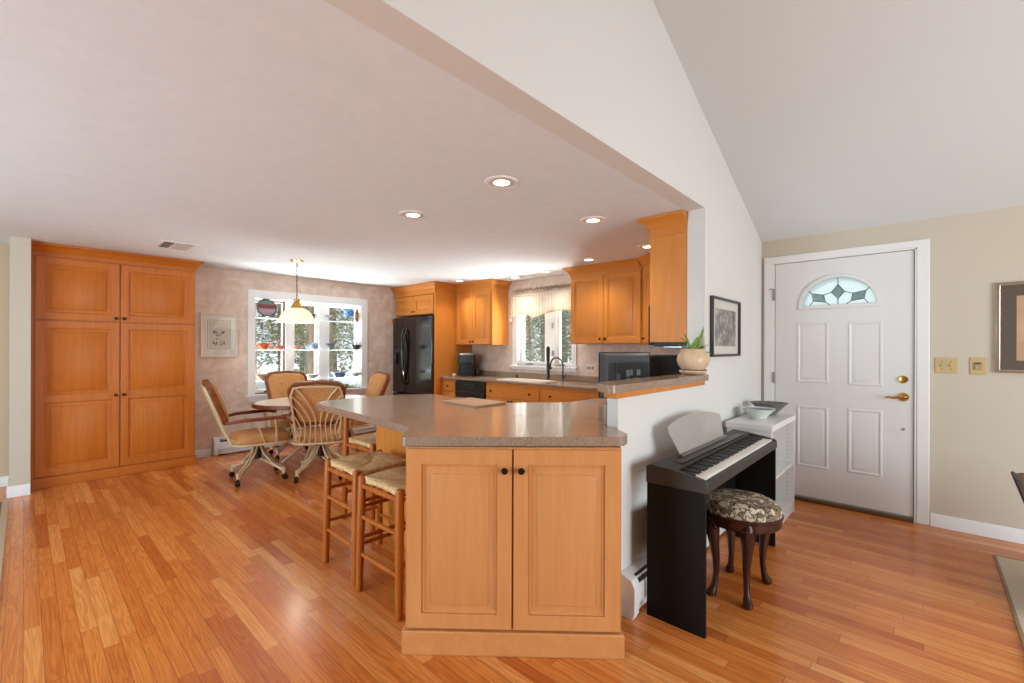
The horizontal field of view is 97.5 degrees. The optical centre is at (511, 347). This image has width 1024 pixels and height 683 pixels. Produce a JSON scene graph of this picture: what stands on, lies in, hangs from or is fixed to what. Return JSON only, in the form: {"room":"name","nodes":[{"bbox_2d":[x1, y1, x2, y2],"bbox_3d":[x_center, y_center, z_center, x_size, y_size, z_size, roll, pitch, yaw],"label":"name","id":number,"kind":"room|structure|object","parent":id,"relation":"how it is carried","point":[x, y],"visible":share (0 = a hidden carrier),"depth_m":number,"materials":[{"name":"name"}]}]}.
{"room":"open-plan kitchen","nodes":[
{"label":"open-plan kitchen","id":0,"kind":"room"},
{"bbox_2d":[9,236,30,486],"bbox_3d":[-4.468,0.161,4.080,0.500,2.250,0.125,0,0,43],"label":"wall","id":1,"kind":"structure","parent":0,"point":[20,248],"depth_m":3.91,"materials":[{"name":"beige paint"}]},
{"bbox_2d":[7,477,29,497],"bbox_3d":[-4.471,1.240,4.070,0.514,0.092,0.139,0,0,43],"label":"baseboard","id":2,"kind":"structure","parent":1,"relation":"attached to","point":[20,490],"depth_m":3.90,"materials":[{"name":"white paint"}]},
{"bbox_2d":[0,244,407,476],"bbox_3d":[-4.153,0.162,4.868,0.150,2.250,7.940,0,0,43],"label":"wall","id":3,"kind":"structure","parent":0,"point":[217,290],"depth_m":5.53,"materials":[{"name":"paint"}]},
{"bbox_2d":[0,476,8,486],"bbox_3d":[-5.748,1.236,3.051,0.014,0.092,3.110,0,0,43],"label":"baseboard","id":4,"kind":"structure","parent":3,"relation":"attached to","point":[3,480],"depth_m":4.16,"materials":[{"name":"white paint"}]},
{"bbox_2d":[194,448,210,457],"bbox_3d":[-3.665,1.242,5.281,0.014,0.092,0.215,0,0,43],"label":"baseboard","id":5,"kind":"structure","parent":3,"relation":"attached to","point":[201,453],"depth_m":5.29,"materials":[{"name":"white paint"}]},
{"bbox_2d":[200,312,237,356],"bbox_3d":[-3.530,-0.157,5.415,0.022,0.532,0.388,0,0,43],"label":"framed print","id":6,"kind":"object","parent":3,"relation":"attached to","point":[218,331],"visible":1,"depth_m":5.41,"materials":[{"name":"beige paper"}]},
{"bbox_2d":[213,425,375,455],"bbox_3d":[-2.752,1.182,6.225,0.078,0.219,2.380,0,0,43],"label":"baseboard heater","id":7,"kind":"object","parent":3,"relation":"attached to","point":[221,445],"visible":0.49,"depth_m":5.44,"materials":[{"name":"white metal"}]},
{"bbox_2d":[246,289,367,401],"bbox_3d":[-2.807,-0.029,6.286,0.230,1.421,1.679,0,0,43],"label":"window","id":8,"kind":"structure","parent":3,"relation":"in","point":[321,304],"depth_m":6.40,"materials":[{"name":"white paint"}]},
{"bbox_2d":[255,376,359,381],"bbox_3d":[-2.809,0.432,6.277,0.071,0.008,1.461,0,0,43],"label":"display shelf","id":9,"kind":"object","parent":8,"relation":"attached to","point":[358,376],"visible":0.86,"depth_m":6.38,"materials":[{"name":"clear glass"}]},
{"bbox_2d":[332,372,346,377],"bbox_3d":[-2.526,0.391,6.577,0.224,0.075,0.224,0,0,43],"label":"bowl","id":10,"kind":"object","parent":9,"relation":"on","point":[336,374],"visible":1,"depth_m":6.51,"materials":[{"name":"ceramic"}]},
{"bbox_2d":[255,317,359,322],"bbox_3d":[-2.807,-0.387,6.277,0.071,0.008,1.461,0,0,43],"label":"display shelf","id":11,"kind":"object","parent":8,"relation":"attached to","point":[255,317],"visible":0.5,"depth_m":6.36,"materials":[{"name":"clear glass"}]},
{"bbox_2d":[257,299,276,317],"bbox_3d":[-3.189,-0.516,5.828,0.100,0.253,0.244,0,0,43],"label":"decorative plate","id":12,"kind":"object","parent":11,"relation":"on","point":[265,307],"visible":1,"depth_m":5.81,"materials":[{"name":"ceramic"}]},
{"bbox_3d":[-2.808,0.029,6.277,0.071,0.008,1.461,0,0,43],"label":"display shelf","id":13,"kind":"object","parent":3,"relation":"attached to","visible":0},
{"bbox_2d":[256,343,271,349],"bbox_3d":[-3.216,-0.020,5.827,0.184,0.085,0.184,0,0,43],"label":"bowl","id":14,"kind":"object","parent":13,"relation":"on","point":[263,346],"visible":1,"depth_m":5.78,"materials":[{"name":"ceramic"}]},
{"bbox_2d":[0,0,686,287],"bbox_3d":[-2.307,-1.007,3.281,5.412,0.100,8.100,0,0,43],"label":"ceiling","id":15,"kind":"structure","parent":0,"point":[259,135],"depth_m":2.23,"materials":[{"name":"paint"}]},
{"bbox_2d":[151,239,199,251],"bbox_3d":[-3.151,-0.954,4.207,0.410,0.014,0.300,0,0,43],"label":"ceiling vent","id":16,"kind":"object","parent":15,"relation":"in","point":[165,244],"visible":1,"depth_m":4.19,"materials":[{"name":"white metal"}]},
{"bbox_2d":[275,259,316,322],"bbox_3d":[-2.354,-0.619,4.913,0.416,0.677,0.416,0,0,43],"label":"pendant lamp","id":17,"kind":"object","parent":15,"relation":"hanging from","point":[295,313],"visible":1,"depth_m":4.83,"materials":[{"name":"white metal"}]},
{"bbox_2d":[399,210,426,218],"bbox_3d":[-0.706,-0.948,3.202,0.196,0.008,0.196,0,0,43],"label":"recessed light","id":18,"kind":"object","parent":15,"relation":"in","point":[409,214],"visible":1,"depth_m":3.18,"materials":[{"name":"grey"}]},
{"bbox_2d":[484,175,518,188],"bbox_3d":[-0.060,-0.946,2.569,0.196,0.008,0.196,0,0,43],"label":"recessed light","id":19,"kind":"object","parent":15,"relation":"in","point":[501,181],"visible":1,"depth_m":2.56,"materials":[{"name":"white"}]},
{"bbox_2d":[580,258,597,261],"bbox_3d":[0.823,-0.943,4.804,0.196,0.008,0.196,0,0,43],"label":"recessed light","id":20,"kind":"object","parent":15,"relation":"in","point":[582,259],"visible":1,"depth_m":4.78,"materials":[{"name":"grey"}]},
{"bbox_2d":[580,216,606,223],"bbox_3d":[0.600,-0.944,3.325,0.196,0.008,0.196,0,0,43],"label":"recessed light","id":21,"kind":"object","parent":15,"relation":"in","point":[591,219],"visible":1,"depth_m":3.31,"materials":[{"name":"grey metal"}]},
{"bbox_2d":[0,431,1023,682],"bbox_3d":[-0.753,1.358,1.844,10.800,0.120,8.100,0,0,43],"label":"floor","id":22,"kind":"structure","parent":0,"point":[183,574],"depth_m":2.31,"materials":[{"name":"brown wood"}]},
{"bbox_2d":[0,499,8,582],"bbox_3d":[-3.774,1.283,2.297,2.740,0.008,1.555,0,0,43],"label":"area rug","id":23,"kind":"object","parent":22,"relation":"on","point":[3,503],"visible":1,"depth_m":3.24,"materials":[{"name":"beige carpet"}]},
{"bbox_2d":[30,241,204,489],"bbox_3d":[-4.002,0.164,4.632,0.375,2.246,1.312,0,0,43],"label":"pantry cabinet","id":24,"kind":"object","parent":22,"relation":"on","point":[113,332],"visible":1,"depth_m":4.46,"materials":[{"name":"brown wood"}]},
{"bbox_2d":[201,379,291,486],"bbox_3d":[-2.597,0.792,4.409,0.746,0.999,0.628,0,0,-38],"label":"chair","id":25,"kind":"object","parent":22,"relation":"on","point":[257,438],"visible":0.99,"depth_m":4.30,"materials":[{"name":"beige fabric"}]},
{"bbox_2d":[229,427,289,444],"bbox_3d":[-2.512,0.873,4.477,0.500,0.098,0.490,0,0,-38],"label":"seat cushion","id":26,"kind":"object","parent":25,"relation":"on","point":[267,436],"depth_m":4.33,"materials":[{"name":"beige fabric"}]},
{"bbox_2d":[264,371,309,460],"bbox_3d":[-2.704,0.792,5.499,0.628,0.999,0.746,0,0,-37],"label":"chair","id":27,"kind":"object","parent":22,"relation":"on","point":[277,383],"visible":0.38,"depth_m":5.59,"materials":[{"name":"beige fabric"}]},
{"bbox_2d":[271,417,303,426],"bbox_3d":[-2.639,0.873,5.412,0.490,0.098,0.500,0,0,-37],"label":"seat cushion","id":28,"kind":"object","parent":27,"relation":"on","point":[280,422],"depth_m":5.15,"materials":[{"name":"beige fabric"}]},
{"bbox_2d":[252,395,368,463],"bbox_3d":[-2.207,0.934,5.018,1.000,0.712,1.240,0,0,43],"label":"dining table","id":29,"kind":"object","parent":22,"relation":"on","point":[277,403],"visible":0.41,"depth_m":4.85,"materials":[{"name":"white laminate"}]},
{"bbox_2d":[286,380,350,482],"bbox_3d":[-1.904,0.794,4.460,0.628,0.999,0.746,0,0,-18],"label":"chair","id":30,"kind":"object","parent":22,"relation":"on","point":[303,396],"visible":0.81,"depth_m":4.23,"materials":[{"name":"brown wood"}]},
{"bbox_2d":[293,426,342,442],"bbox_3d":[-1.937,0.875,4.563,0.490,0.098,0.500,0,0,-18],"label":"seat cushion","id":31,"kind":"object","parent":30,"relation":"on","point":[335,439],"depth_m":4.36,"materials":[{"name":"beige fabric"}]},
{"bbox_2d":[321,371,390,453],"bbox_3d":[-1.920,0.794,5.505,0.746,0.999,0.628,0,0,-41],"label":"chair","id":32,"kind":"object","parent":22,"relation":"on","point":[379,381],"visible":0.39,"depth_m":5.52,"materials":[{"name":"beige fabric"}]},
{"bbox_2d":[323,416,368,425],"bbox_3d":[-2.003,0.875,5.435,0.500,0.098,0.490,0,0,-41],"label":"seat cushion","id":33,"kind":"object","parent":32,"relation":"on","point":[353,422],"depth_m":5.26,"materials":[{"name":"beige fabric"}]},
{"bbox_2d":[342,416,375,531],"bbox_3d":[-1.009,0.866,3.440,0.408,0.862,0.418,0,0,40],"label":"bar stool","id":34,"kind":"object","parent":22,"relation":"on","point":[368,440],"visible":0.24,"depth_m":3.39,"materials":[{"name":"orange wood"}]},
{"bbox_2d":[322,449,405,586],"bbox_3d":[-0.866,0.984,2.717,0.418,0.628,0.398,0,0,44],"label":"bar stool","id":35,"kind":"object","parent":22,"relation":"on","point":[369,463],"visible":0.66,"depth_m":2.70,"materials":[{"name":"orange wood"}]},
{"bbox_2d":[355,466,405,621],"bbox_3d":[-0.556,0.987,2.405,0.413,0.622,0.398,0,0,43],"label":"bar stool","id":36,"kind":"object","parent":22,"relation":"on","point":[393,480],"visible":0.51,"depth_m":2.30,"materials":[{"name":"orange wood"}]},
{"bbox_2d":[393,316,433,394],"bbox_3d":[-1.312,0.398,7.061,1.008,1.735,0.785,0,0,43],"label":"refrigerator","id":37,"kind":"object","parent":22,"relation":"on","point":[413,337],"visible":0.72,"depth_m":6.79,"materials":[{"name":"black metal"}]},
{"bbox_2d":[390,281,471,394],"bbox_3d":[-1.257,0.173,7.054,1.133,2.246,0.796,0,0,43],"label":"refrigerator surround","id":38,"kind":"object","parent":22,"relation":"on","point":[436,299],"visible":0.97,"depth_m":6.66,"materials":[{"name":"brown wood"}]},
{"bbox_2d":[442,379,456,396],"bbox_3d":[-0.724,0.872,6.668,0.315,0.851,0.639,0,0,43],"label":"base cabinet","id":39,"kind":"object","parent":22,"relation":"on","point":[448,385],"visible":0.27,"depth_m":6.45,"materials":[{"name":"brown wood"}]},
{"bbox_2d":[455,380,486,398],"bbox_3d":[-0.391,0.833,6.342,0.592,0.771,0.592,0,0,43],"label":"dishwasher","id":40,"kind":"object","parent":22,"relation":"on","point":[464,388],"visible":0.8,"depth_m":6.12,"materials":[{"name":"black metal"}]},
{"bbox_2d":[376,426,624,659],"bbox_3d":[0.042,0.862,2.833,1.928,0.876,2.060,0,0,43],"label":"base cabinet","id":41,"kind":"object","parent":22,"relation":"on","point":[512,551],"visible":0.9,"depth_m":1.89,"materials":[{"name":"brown wood"}]},
{"bbox_2d":[317,394,626,445],"bbox_3d":[-0.082,0.350,2.961,2.213,0.144,2.046,0,0,43],"label":"countertop","id":42,"kind":"structure","parent":41,"relation":"on","point":[424,419],"depth_m":2.37,"materials":[{"name":"stone"}]},
{"bbox_2d":[443,397,505,407],"bbox_3d":[-0.270,0.374,3.095,0.391,0.013,0.307,0,0,43],"label":"cutting board","id":43,"kind":"object","parent":42,"relation":"on","point":[469,402],"visible":1,"depth_m":3.03,"materials":[{"name":"beige wood"}]},
{"bbox_2d":[599,352,649,401],"bbox_3d":[0.781,0.206,3.105,0.350,0.355,0.170,0,0,7],"label":"television","id":44,"kind":"object","parent":42,"relation":"on","point":[613,366],"visible":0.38,"depth_m":3.08,"materials":[{"name":"black"}]},
{"bbox_2d":[650,355,681,376],"bbox_3d":[1.093,0.217,3.243,0.240,0.335,0.160,0,0,17],"label":"toaster oven","id":45,"kind":"object","parent":42,"relation":"on","point":[660,365],"visible":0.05,"depth_m":3.17,"materials":[{"name":"black metal"}]},
{"bbox_2d":[486,382,540,402],"bbox_3d":[0.183,0.875,5.834,0.923,0.851,0.639,0,0,43],"label":"base cabinet","id":46,"kind":"object","parent":22,"relation":"on","point":[508,393],"visible":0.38,"depth_m":5.60,"materials":[{"name":"brown wood"}]},
{"bbox_2d":[541,386,598,402],"bbox_3d":[0.826,0.877,5.242,0.820,0.851,0.639,0,0,43],"label":"base cabinet","id":47,"kind":"object","parent":22,"relation":"on","point":[548,394],"visible":0.22,"depth_m":5.06,"materials":[{"name":"brown wood"}]},
{"bbox_2d":[646,411,776,638],"bbox_3d":[1.194,0.844,2.581,0.302,0.919,1.300,0,0,43],"label":"digital piano","id":48,"kind":"object","parent":22,"relation":"on","point":[708,459],"visible":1,"depth_m":2.15,"materials":[{"name":"grey"}]},
{"bbox_2d":[706,489,783,610],"bbox_3d":[1.233,1.048,2.429,0.408,0.513,0.408,0,0,43],"label":"stool","id":49,"kind":"object","parent":22,"relation":"on","point":[750,514],"visible":0.92,"depth_m":2.32,"materials":[{"name":"wood"}]},
{"bbox_2d":[707,489,782,522],"bbox_3d":[1.234,0.834,2.429,0.396,0.084,0.396,0,0,43],"label":"seat cushion","id":50,"kind":"object","parent":49,"relation":"on","point":[723,505],"depth_m":2.31,"materials":[{"name":"fabric"}]},
{"bbox_2d":[726,413,795,523],"bbox_3d":[1.903,0.918,3.414,0.301,0.775,0.741,0,0,43],"label":"bookshelf","id":51,"kind":"object","parent":22,"relation":"on","point":[780,427],"visible":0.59,"depth_m":3.57,"materials":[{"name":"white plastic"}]},
{"bbox_2d":[741,406,775,418],"bbox_3d":[1.857,0.492,3.386,0.236,0.077,0.236,0,0,20],"label":"bowl","id":52,"kind":"object","parent":51,"relation":"on","point":[755,412],"visible":1,"depth_m":3.34,"materials":[{"name":"white ceramic"}]},
{"bbox_2d":[749,401,788,415],"bbox_3d":[2.044,0.482,3.574,0.276,0.099,0.240,0,0,20],"label":"bowl","id":53,"kind":"object","parent":51,"relation":"on","point":[778,406],"visible":0.59,"depth_m":3.52,"materials":[{"name":"grey ceramic"}]},
{"bbox_2d":[993,554,1023,647],"bbox_3d":[3.014,1.304,1.116,2.294,0.008,2.554,0,0,43],"label":"area rug","id":54,"kind":"object","parent":22,"relation":"on","point":[1011,570],"visible":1,"depth_m":2.47,"materials":[{"name":"brown carpet"}]},
{"bbox_2d":[1011,471,1023,502],"bbox_3d":[2.912,0.984,2.101,0.739,0.632,0.660,0,0,43],"label":"armchair","id":55,"kind":"object","parent":54,"relation":"on","point":[1018,478],"visible":1,"depth_m":2.44,"materials":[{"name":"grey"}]},
{"bbox_3d":[1.542,0.878,4.458,1.293,0.853,0.823,0,0,43],"label":"base cabinet","id":56,"kind":"object","parent":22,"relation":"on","visible":0},
{"bbox_2d":[440,370,598,390],"bbox_3d":[0.565,0.397,5.356,3.985,0.104,0.825,0,0,43],"label":"countertop","id":57,"kind":"structure","parent":56,"relation":"on","point":[571,381],"depth_m":5.77,"materials":[{"name":"stone"}]},
{"bbox_2d":[458,353,474,375],"bbox_3d":[-0.675,0.246,6.690,0.240,0.334,0.310,0,0,0],"label":"coffee maker","id":58,"kind":"object","parent":57,"relation":"on","point":[466,361],"visible":0.98,"depth_m":6.59,"materials":[{"name":"black"}]},
{"bbox_2d":[496,378,553,382],"bbox_3d":[0.167,0.499,5.750,0.744,0.183,0.354,0,0,43],"label":"sink","id":59,"kind":"object","parent":57,"relation":"in","point":[507,379],"visible":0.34,"depth_m":5.84,"materials":[{"name":"beige ceramic"}]},
{"bbox_2d":[546,346,551,379],"bbox_3d":[0.473,0.197,5.766,0.059,0.440,0.117,0,0,-14],"label":"kitchen faucet","id":60,"kind":"object","parent":57,"relation":"on","point":[548,347],"visible":0.89,"depth_m":5.78,"materials":[{"name":"grey metal"}]},
{"bbox_2d":[549,357,566,380],"bbox_3d":[0.589,0.265,5.669,0.251,0.305,0.053,0,0,36],"label":"filter faucet","id":61,"kind":"object","parent":57,"relation":"on","point":[563,377],"visible":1,"depth_m":5.63,"materials":[{"name":"grey metal"}]},
{"bbox_2d":[323,0,761,570],"bbox_3d":[-0.395,-0.863,1.274,0.120,4.324,7.737,0,0,43],"label":"wall partition","id":62,"kind":"structure","parent":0,"point":[607,78],"depth_m":2.28,"materials":[{"name":"white paint"}]},
{"bbox_2d":[603,404,606,424],"bbox_3d":[0.852,0.333,2.653,0.023,0.104,1.156,0,0,43],"label":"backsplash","id":63,"kind":"structure","parent":62,"relation":"attached to","point":[604,405],"depth_m":2.23,"materials":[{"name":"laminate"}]},
{"bbox_2d":[598,374,708,398],"bbox_3d":[0.835,0.208,2.577,0.170,0.070,1.293,0,0,43],"label":"bar ledge","id":64,"kind":"object","parent":62,"relation":"on","point":[617,389],"visible":0.91,"depth_m":2.37,"materials":[{"name":"stone"}]},
{"bbox_2d":[669,327,710,374],"bbox_3d":[1.173,0.014,2.979,0.282,0.318,0.216,0,0,33],"label":"potted plant","id":65,"kind":"object","parent":64,"relation":"on","point":[693,359],"visible":1,"depth_m":2.89,"materials":[{"name":"green plant"}]},
{"bbox_2d":[636,210,686,341],"bbox_3d":[1.340,-0.491,3.504,0.342,0.901,0.901,0,0,43],"label":"upper cabinet","id":66,"kind":"object","parent":62,"relation":"attached to","point":[668,231],"visible":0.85,"depth_m":3.20,"materials":[{"name":"brown wood"}]},
{"bbox_2d":[648,306,686,347],"bbox_3d":[1.378,-0.160,3.515,0.297,0.312,0.762,0,0,43],"label":"microwave oven","id":67,"kind":"object","parent":66,"relation":"attached to","point":[660,344],"visible":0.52,"depth_m":3.29,"materials":[{"name":"black"}]},
{"bbox_2d":[621,528,726,619],"bbox_3d":[1.044,1.199,2.692,0.085,0.209,1.450,0,0,43],"label":"baseboard heater","id":68,"kind":"object","parent":62,"relation":"attached to","point":[634,577],"visible":0.41,"depth_m":2.17,"materials":[{"name":"white metal"}]},
{"bbox_2d":[710,295,740,356],"bbox_3d":[1.583,-0.150,3.317,0.026,0.424,0.625,0,0,43],"label":"framed sketch","id":69,"kind":"object","parent":62,"relation":"attached to","point":[725,314],"visible":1,"depth_m":3.31,"materials":[{"name":"grey"}]},
{"bbox_2d":[715,308,735,345],"bbox_3d":[1.582,-0.148,3.329,0.005,0.270,0.470,0,0,43],"label":"print","id":70,"kind":"object","parent":69,"relation":"attached to","point":[725,318],"depth_m":3.32},
{"bbox_2d":[472,274,680,375],"bbox_3d":[0.448,0.176,6.130,5.212,2.250,0.150,0,0,43],"label":"wall","id":71,"kind":"structure","parent":0,"point":[487,357],"depth_m":6.04,"materials":[{"name":"paint"}]},
{"bbox_2d":[455,279,511,344],"bbox_3d":[-0.447,-0.497,6.575,0.841,0.901,0.410,0,0,43],"label":"upper cabinet","id":72,"kind":"object","parent":71,"relation":"attached to","point":[482,305],"visible":1,"depth_m":6.41,"materials":[{"name":"brown wood"}]},
{"bbox_2d":[475,370,598,382],"bbox_3d":[0.837,0.382,5.652,3.985,0.072,0.022,0,0,43],"label":"backsplash","id":73,"kind":"structure","parent":71,"relation":"attached to","point":[489,373],"depth_m":6.06,"materials":[{"name":"laminate"}]},
{"bbox_2d":[510,289,577,371],"bbox_3d":[0.443,-0.224,6.082,1.135,1.050,0.170,0,0,43],"label":"window","id":74,"kind":"structure","parent":71,"relation":"in","point":[553,320],"depth_m":6.04,"materials":[{"name":"white paint"}]},
{"bbox_2d":[510,290,570,321],"bbox_3d":[0.390,-0.552,5.989,1.130,0.364,0.037,0,0,43],"label":"window valance","id":75,"kind":"object","parent":74,"relation":"hanging from","point":[538,304],"visible":0.91,"depth_m":6.01,"materials":[{"name":"fabric"}]},
{"bbox_2d":[512,283,570,293],"bbox_3d":[0.403,-0.799,6.003,1.104,0.081,0.068,0,0,43],"label":"garland","id":76,"kind":"object","parent":75,"relation":"on","point":[556,285],"visible":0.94,"depth_m":5.96},
{"bbox_2d":[586,364,594,371],"bbox_3d":[0.968,0.248,5.542,0.130,0.100,0.011,0,0,43],"label":"wall outlet","id":77,"kind":"object","parent":71,"relation":"attached to","point":[589,367],"visible":1,"depth_m":5.54,"materials":[{"name":"beige plastic"}]},
{"bbox_2d":[562,258,642,343],"bbox_3d":[1.096,-0.494,5.155,0.979,0.896,0.408,0,0,43],"label":"upper cabinet","id":78,"kind":"object","parent":71,"relation":"attached to","point":[606,297],"visible":0.98,"depth_m":4.99,"materials":[{"name":"brown wood"}]},
{"bbox_2d":[637,253,649,343],"bbox_3d":[1.657,-0.493,4.342,1.009,0.896,0.844,0,0,43],"label":"upper cabinet","id":79,"kind":"object","parent":71,"relation":"attached to","point":[644,260],"visible":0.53,"depth_m":4.62,"materials":[{"name":"brown wood"}]},
{"bbox_2d":[653,0,1023,241],"bbox_3d":[1.353,-2.010,-0.297,4.815,2.220,7.987,0,0,43],"label":"ceiling","id":80,"kind":"structure","parent":0,"point":[823,116],"depth_m":2.66,"materials":[{"name":"white paint"}]},
{"bbox_2d":[761,205,1023,529],"bbox_3d":[3.998,-0.137,2.583,4.815,2.900,0.140,0,0,43],"label":"wall","id":81,"kind":"structure","parent":0,"point":[977,421],"depth_m":3.19,"materials":[{"name":"beige paint"}]},
{"bbox_2d":[769,250,913,516],"bbox_3d":[2.660,0.265,3.699,0.967,2.010,0.102,0,0,43],"label":"door","id":82,"kind":"structure","parent":81,"relation":"in","point":[844,327],"depth_m":3.63,"materials":[{"name":"white paint"}]},
{"bbox_2d":[764,239,929,524],"bbox_3d":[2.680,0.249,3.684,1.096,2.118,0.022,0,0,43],"label":"trim","id":83,"kind":"structure","parent":81,"relation":"attached to","point":[923,245],"depth_m":3.35,"materials":[{"name":"white paint"}]},
{"bbox_2d":[794,496,913,522],"bbox_3d":[2.714,1.296,3.725,0.925,0.026,0.150,0,0,43],"label":"threshold","id":84,"kind":"object","parent":81,"relation":"attached to","point":[856,509],"depth_m":3.59,"materials":[{"name":"brown"}]},
{"bbox_2d":[913,250,914,516],"bbox_3d":[2.719,0.270,3.727,0.933,2.030,0.015,0,0,43],"label":"trim","id":85,"kind":"structure","parent":81,"relation":"attached to","point":[914,250],"depth_m":3.41,"materials":[{"name":"grey wood"}]},
{"bbox_2d":[935,358,957,372],"bbox_3d":[3.151,0.126,3.256,0.121,0.112,0.014,0,0,43],"label":"light switch","id":86,"kind":"object","parent":81,"relation":"attached to","point":[942,365],"visible":1,"depth_m":3.26,"materials":[{"name":"beige plastic"}]},
{"bbox_2d":[930,513,1023,543],"bbox_3d":[4.399,1.268,2.104,3.570,0.092,0.014,0,0,43],"label":"baseboard","id":87,"kind":"structure","parent":81,"relation":"attached to","point":[1004,533],"depth_m":3.14,"materials":[{"name":"white paint"}]},
{"bbox_2d":[970,357,985,374],"bbox_3d":[3.267,0.126,3.147,0.082,0.120,0.018,0,0,43],"label":"wall control","id":88,"kind":"object","parent":81,"relation":"attached to","point":[977,365],"visible":1,"depth_m":3.15,"materials":[{"name":"beige plastic"}]},
{"bbox_2d":[995,281,1023,372],"bbox_3d":[3.621,-0.139,2.819,0.800,0.617,0.020,0,0,43],"label":"framed print","id":89,"kind":"object","parent":81,"relation":"attached to","point":[1009,296],"visible":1,"depth_m":3.05,"materials":[{"name":"beige metal"}]},
{"bbox_2d":[1017,295,1023,360],"bbox_3d":[3.625,-0.134,2.824,0.604,0.438,0.005,0,0,43],"label":"print","id":90,"kind":"object","parent":89,"relation":"attached to","point":[1020,298],"depth_m":3.01},
{"label":"outside","id":91,"kind":"structure","parent":0,"visible":0},
{"bbox_2d":[257,351,571,389],"bbox_3d":[-1.178,1.243,28.260,80.000,1.347,100.000,0,0,43],"label":"snow","id":92,"kind":"object","parent":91,"point":[264,368],"visible":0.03,"depth_m":31.74,"materials":[{"name":"white snow"}]},
{"bbox_2d":[256,302,280,373],"bbox_3d":[-8.098,-3.044,13.251,2.464,9.612,2.494,0,0,43],"label":"tree","id":93,"kind":"object","parent":92,"relation":"on","point":[266,321],"visible":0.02,"depth_m":13.54,"materials":[{"name":"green plant"}]},
{"bbox_2d":[255,302,302,389],"bbox_3d":[-5.168,-2.386,8.634,1.639,8.525,1.480,0,0,-1],"label":"tree","id":94,"kind":"object","parent":92,"relation":"on","point":[256,377],"visible":0.02,"depth_m":8.69,"materials":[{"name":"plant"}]},
{"bbox_2d":[256,304,307,369],"bbox_3d":[-8.108,-3.893,15.869,2.604,11.240,2.484,0,0,43],"label":"tree","id":95,"kind":"object","parent":92,"relation":"on","point":[278,306],"visible":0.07,"depth_m":15.74,"materials":[{"name":"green plant"}]},
{"bbox_2d":[257,311,306,354],"bbox_3d":[-11.607,-4.787,22.769,2.519,12.712,2.670,0,0,43],"label":"tree","id":96,"kind":"object","parent":92,"relation":"on","point":[262,338],"visible":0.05,"depth_m":22.22,"materials":[{"name":"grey plant"}]},
{"bbox_2d":[271,305,305,372],"bbox_3d":[-9.929,-4.965,21.177,2.674,13.176,2.570,0,0,43],"label":"tree","id":97,"kind":"object","parent":92,"relation":"on","point":[301,363],"visible":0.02,"depth_m":21.09,"materials":[{"name":"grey plant"}]},
{"bbox_2d":[276,307,346,360],"bbox_3d":[-8.035,-4.254,18.110,2.474,11.897,2.566,0,0,5],"label":"tree","id":98,"kind":"object","parent":92,"relation":"on","point":[337,316],"visible":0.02,"depth_m":18.12,"materials":[{"name":"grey plant"}]},
{"bbox_2d":[294,306,348,380],"bbox_3d":[-4.871,-2.451,11.123,1.453,8.605,1.300,0,0,-12],"label":"tree","id":99,"kind":"object","parent":92,"relation":"on","point":[309,353],"visible":0.15,"depth_m":10.98,"materials":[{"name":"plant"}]},
{"bbox_2d":[294,307,353,380],"bbox_3d":[-5.409,-3.034,13.654,2.510,9.667,2.559,0,0,43],"label":"tree","id":100,"kind":"object","parent":92,"relation":"on","point":[331,335],"visible":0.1,"depth_m":13.60,"materials":[{"name":"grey plant"}]},
{"bbox_2d":[333,308,353,371],"bbox_3d":[-9.575,-4.789,24.431,2.684,12.741,2.554,0,0,43],"label":"tree","id":101,"kind":"object","parent":92,"relation":"on","point":[335,315],"visible":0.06,"depth_m":24.33,"materials":[{"name":"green plant"}]},
{"bbox_2d":[335,308,353,362],"bbox_3d":[-6.537,-3.537,19.946,2.594,10.479,2.630,0,0,43],"label":"tree","id":102,"kind":"object","parent":92,"relation":"on","point":[345,309],"visible":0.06,"depth_m":19.67,"materials":[{"name":"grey plant"}]},
{"bbox_2d":[525,315,540,360],"bbox_3d":[0.495,-3.765,21.726,2.581,10.989,2.500,0,0,43],"label":"tree","id":103,"kind":"object","parent":92,"relation":"on","point":[535,338],"visible":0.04,"depth_m":21.33,"materials":[{"name":"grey plant"}]},
{"bbox_2d":[525,316,540,357],"bbox_3d":[1.084,-4.234,26.497,2.541,11.777,2.598,0,0,11],"label":"tree","id":104,"kind":"object","parent":92,"relation":"on","point":[529,316],"visible":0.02,"depth_m":26.43,"materials":[{"name":"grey plant"}]},
{"bbox_2d":[525,315,544,361],"bbox_3d":[0.192,-3.028,16.580,2.521,9.669,2.491,0,0,-19],"label":"tree","id":105,"kind":"object","parent":92,"relation":"on","point":[529,352],"visible":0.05,"depth_m":16.39,"materials":[{"name":"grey plant"}]},
{"bbox_2d":[525,310,571,361],"bbox_3d":[1.266,-3.459,14.375,2.483,10.581,2.543,0,0,43],"label":"tree","id":106,"kind":"object","parent":92,"relation":"on","point":[563,315],"visible":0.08,"depth_m":14.25,"materials":[{"name":"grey plant"}]},
{"bbox_2d":[525,311,571,361],"bbox_3d":[1.399,-3.987,19.486,2.669,11.486,2.542,0,0,43],"label":"tree","id":107,"kind":"object","parent":92,"relation":"on","point":[542,324],"visible":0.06,"depth_m":19.41,"materials":[{"name":"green plant"}]},
{"bbox_2d":[561,310,571,362],"bbox_3d":[2.930,-4.284,24.933,2.576,11.890,2.671,0,0,43],"label":"tree","id":108,"kind":"object","parent":92,"relation":"on","point":[563,328],"visible":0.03,"depth_m":24.74,"materials":[{"name":"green plant"}]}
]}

